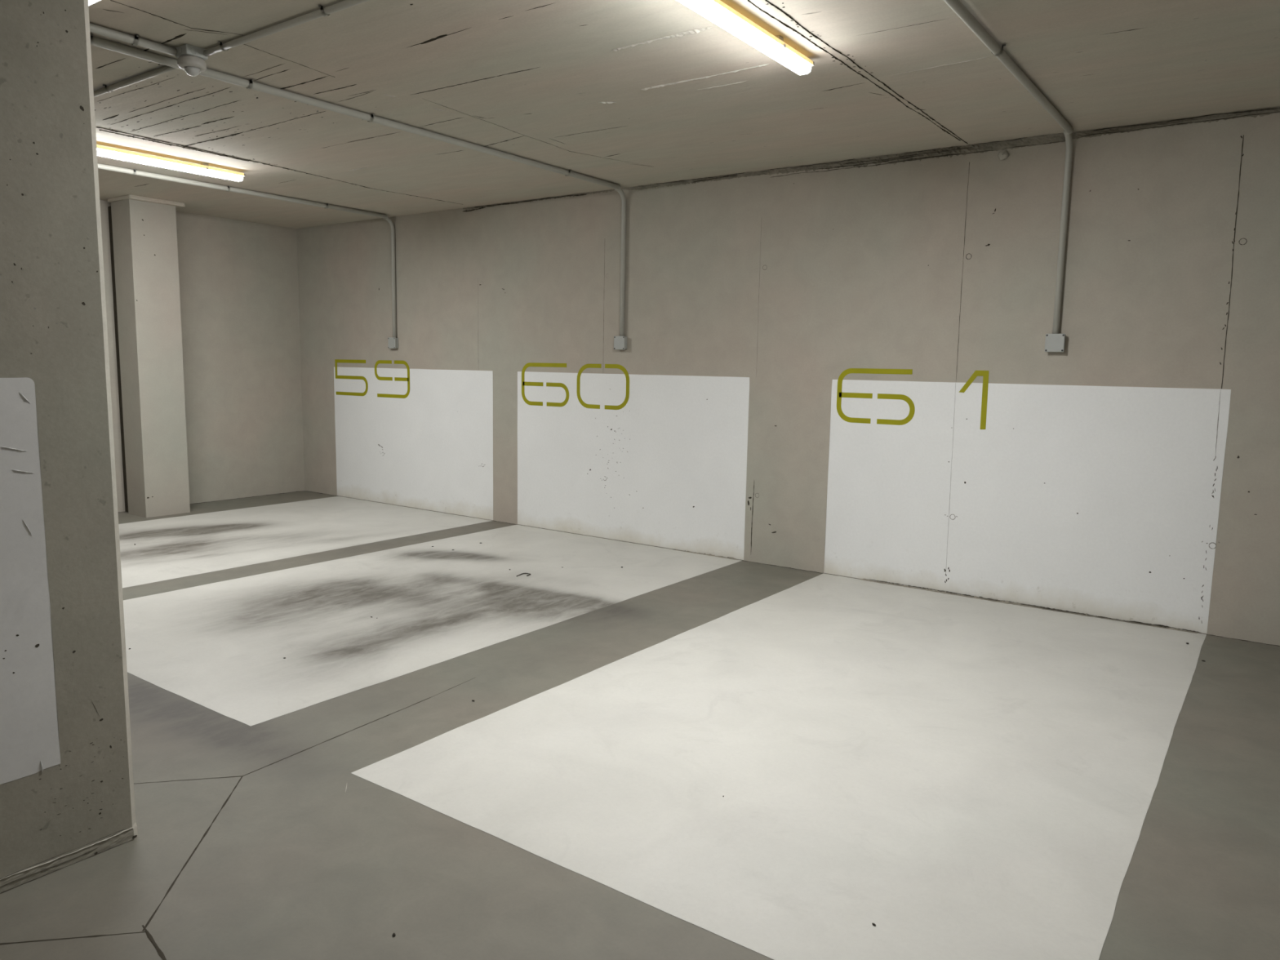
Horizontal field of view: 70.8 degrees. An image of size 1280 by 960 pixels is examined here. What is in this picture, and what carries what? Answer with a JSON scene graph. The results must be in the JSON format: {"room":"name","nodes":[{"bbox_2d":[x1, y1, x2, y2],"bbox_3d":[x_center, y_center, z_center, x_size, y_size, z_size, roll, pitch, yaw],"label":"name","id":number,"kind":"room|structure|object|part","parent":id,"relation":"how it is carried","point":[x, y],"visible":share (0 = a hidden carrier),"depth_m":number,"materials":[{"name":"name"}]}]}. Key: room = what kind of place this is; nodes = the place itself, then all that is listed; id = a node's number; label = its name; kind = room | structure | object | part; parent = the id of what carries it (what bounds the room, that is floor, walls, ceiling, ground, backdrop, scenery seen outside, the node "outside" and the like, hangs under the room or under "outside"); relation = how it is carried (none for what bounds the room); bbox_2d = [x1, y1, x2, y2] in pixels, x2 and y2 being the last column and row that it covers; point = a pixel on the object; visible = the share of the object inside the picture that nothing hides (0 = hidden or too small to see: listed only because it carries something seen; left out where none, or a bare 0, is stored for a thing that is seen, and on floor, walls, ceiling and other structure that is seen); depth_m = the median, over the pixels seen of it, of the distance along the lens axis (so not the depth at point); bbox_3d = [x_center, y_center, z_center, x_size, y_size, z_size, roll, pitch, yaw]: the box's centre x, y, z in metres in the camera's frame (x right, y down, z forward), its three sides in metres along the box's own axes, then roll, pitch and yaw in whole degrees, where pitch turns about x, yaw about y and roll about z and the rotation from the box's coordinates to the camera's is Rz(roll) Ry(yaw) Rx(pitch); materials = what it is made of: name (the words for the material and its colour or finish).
{"room":"parking garage","nodes":[
{"label":"parking garage","id":0,"kind":"room"},
{"bbox_2d":[99,200,304,512],"bbox_3d":[-6.749,-0.811,5.728,0.200,2.922,10.200,6,9,35],"label":"wall","id":1,"kind":"structure","parent":0,"point":[239,284],"depth_m":9.18,"materials":[{"name":"concrete"}]},
{"bbox_2d":[0,490,1279,959],"bbox_3d":[-1.684,1.116,2.409,12.205,0.016,10.012,6,9,35],"label":"floor","id":2,"kind":"structure","parent":0,"point":[959,776],"depth_m":3.27,"materials":[{"name":"concrete"}]},
{"bbox_2d":[0,0,137,893],"bbox_3d":[-1.915,-0.291,2.280,0.371,2.832,1.006,6,9,35],"label":"concrete pillar","id":3,"kind":"structure","parent":2,"relation":"on","point":[67,796],"depth_m":2.45,"materials":[{"name":"grey concrete"}]},
{"bbox_3d":[-1.801,0.298,2.216,0.005,1.094,0.618,6,9,35],"label":"painted panel","id":4,"kind":"part","parent":3,"relation":"part of","materials":[{"name":"white paint"}]},
{"bbox_2d":[107,194,190,517],"bbox_3d":[-4.472,-1.099,8.243,0.527,2.827,0.486,6,9,35],"label":"concrete column","id":5,"kind":"structure","parent":2,"relation":"on","point":[144,245],"depth_m":8.09,"materials":[{"name":"grey concrete"}]},
{"bbox_2d":[88,0,1279,228],"bbox_3d":[-1.636,-1.791,2.029,12.600,0.264,10.400,6,9,35],"label":"ceiling","id":6,"kind":"structure","parent":0,"point":[624,93],"depth_m":4.47,"materials":[{"name":"concrete"}]},
{"bbox_2d":[88,0,100,5],"bbox_3d":[-1.607,-1.758,3.008,1.512,0.078,0.079,6,9,35],"label":"ceiling lamp","id":7,"kind":"object","parent":6,"relation":"attached to","point":[90,2],"visible":0.02,"depth_m":3.33,"materials":[{"name":"beige plastic"}]},
{"bbox_2d":[89,22,177,56],"bbox_3d":[-2.598,-1.832,3.320,0.069,0.038,1.765,6,9,35],"label":"conduit","id":8,"kind":"object","parent":6,"relation":"attached to","point":[135,40],"visible":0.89,"depth_m":3.87,"materials":[{"name":"grey plastic"}]},
{"bbox_2d":[93,65,176,97],"bbox_3d":[-3.010,-2.037,4.821,2.080,0.030,0.062,6,9,35],"label":"conduit","id":9,"kind":"object","parent":6,"relation":"attached to","point":[166,68],"visible":0.46,"depth_m":4.45,"materials":[{"name":"grey plastic"}]},
{"bbox_2d":[96,144,245,181],"bbox_3d":[-3.388,-2.181,6.065,0.079,0.078,1.512,6,9,35],"label":"ceiling lamp","id":10,"kind":"object","parent":6,"relation":"attached to","point":[204,169],"visible":0.56,"depth_m":6.21,"materials":[{"name":"beige plastic"}]},
{"bbox_2d":[175,44,208,60],"bbox_3d":[-2.016,-1.917,4.044,0.101,0.043,0.101,6,9,35],"label":"junction box","id":11,"kind":"object","parent":6,"relation":"attached to","point":[185,49],"visible":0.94,"depth_m":4.01,"materials":[{"name":"grey plastic"}]},
{"bbox_2d":[177,55,206,75],"bbox_3d":[-2.020,-1.860,4.055,0.125,0.076,0.118,6,9,35],"label":"detector","id":12,"kind":"object","parent":11,"relation":"attached to","point":[193,65],"visible":1,"depth_m":4.02,"materials":[{"name":"plastic"}]},
{"bbox_2d":[97,163,396,337],"bbox_3d":[-3.910,-1.708,6.540,0.102,1.148,5.396,6,9,35],"label":"conduit","id":13,"kind":"object","parent":6,"relation":"attached to","point":[134,172],"visible":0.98,"depth_m":7.66,"materials":[{"name":"grey plastic"}]},
{"bbox_2d":[203,0,369,56],"bbox_3d":[-1.058,-1.821,3.411,2.205,0.030,0.062,6,9,35],"label":"conduit","id":14,"kind":"object","parent":6,"relation":"attached to","point":[326,11],"visible":1,"depth_m":3.68,"materials":[{"name":"grey plastic"}]},
{"bbox_2d":[89,33,626,336],"bbox_3d":[-1.669,-1.465,4.942,0.094,1.148,5.396,6,9,35],"label":"conduit","id":15,"kind":"object","parent":6,"relation":"attached to","point":[97,42],"visible":0.88,"depth_m":5.11,"materials":[{"name":"grey plastic"}]},
{"bbox_2d":[676,0,813,75],"bbox_3d":[0.303,-1.778,3.415,0.079,0.078,1.512,6,9,35],"label":"ceiling lamp","id":16,"kind":"object","parent":6,"relation":"attached to","point":[717,11],"visible":1,"depth_m":3.57,"materials":[{"name":"beige plastic"}]},
{"bbox_2d":[943,0,1073,333],"bbox_3d":[1.245,-1.235,3.537,0.074,1.148,4.296,6,9,35],"label":"conduit","id":17,"kind":"object","parent":6,"relation":"attached to","point":[956,6],"visible":1,"depth_m":4.74,"materials":[{"name":"grey plastic"}]},
{"bbox_2d":[296,106,1279,645],"bbox_3d":[1.313,-0.752,6.323,12.600,2.922,0.225,6,9,35],"label":"wall","id":18,"kind":"structure","parent":0,"point":[842,368],"depth_m":6.04,"materials":[{"name":"concrete"}]},
{"bbox_2d":[387,337,398,348],"bbox_3d":[-2.420,-1.344,8.823,0.108,0.108,0.049,6,9,35],"label":"junction box","id":19,"kind":"object","parent":18,"relation":"attached to","point":[393,342],"visible":1,"depth_m":8.80,"materials":[{"name":"grey plastic"}]},
{"bbox_3d":[-2.283,-0.409,8.863,2.332,1.366,0.002,6,9,35],"label":"painted panel","id":20,"kind":"part","parent":18,"relation":"part of","materials":[{"name":"white paint"}]},
{"bbox_2d":[613,336,626,349],"bbox_3d":[-0.154,-1.098,7.208,0.108,0.108,0.049,6,9,35],"label":"junction box","id":21,"kind":"object","parent":18,"relation":"attached to","point":[620,342],"visible":1,"depth_m":7.19,"materials":[{"name":"grey plastic"}]},
{"bbox_3d":[-0.150,-0.177,7.342,2.323,1.365,0.002,6,9,35],"label":"painted panel","id":22,"kind":"part","parent":18,"relation":"part of","materials":[{"name":"white paint"}]},
{"bbox_3d":[2.260,0.084,5.624,2.331,1.366,0.003,6,9,35],"label":"painted panel","id":23,"kind":"part","parent":18,"relation":"part of","materials":[{"name":"white paint"}]},
{"bbox_2d":[1044,333,1065,351],"bbox_3d":[2.466,-0.813,5.340,0.108,0.108,0.049,6,9,35],"label":"junction box","id":24,"kind":"object","parent":18,"relation":"attached to","point":[1053,342],"visible":1,"depth_m":5.32,"materials":[{"name":"grey plastic"}]}
]}

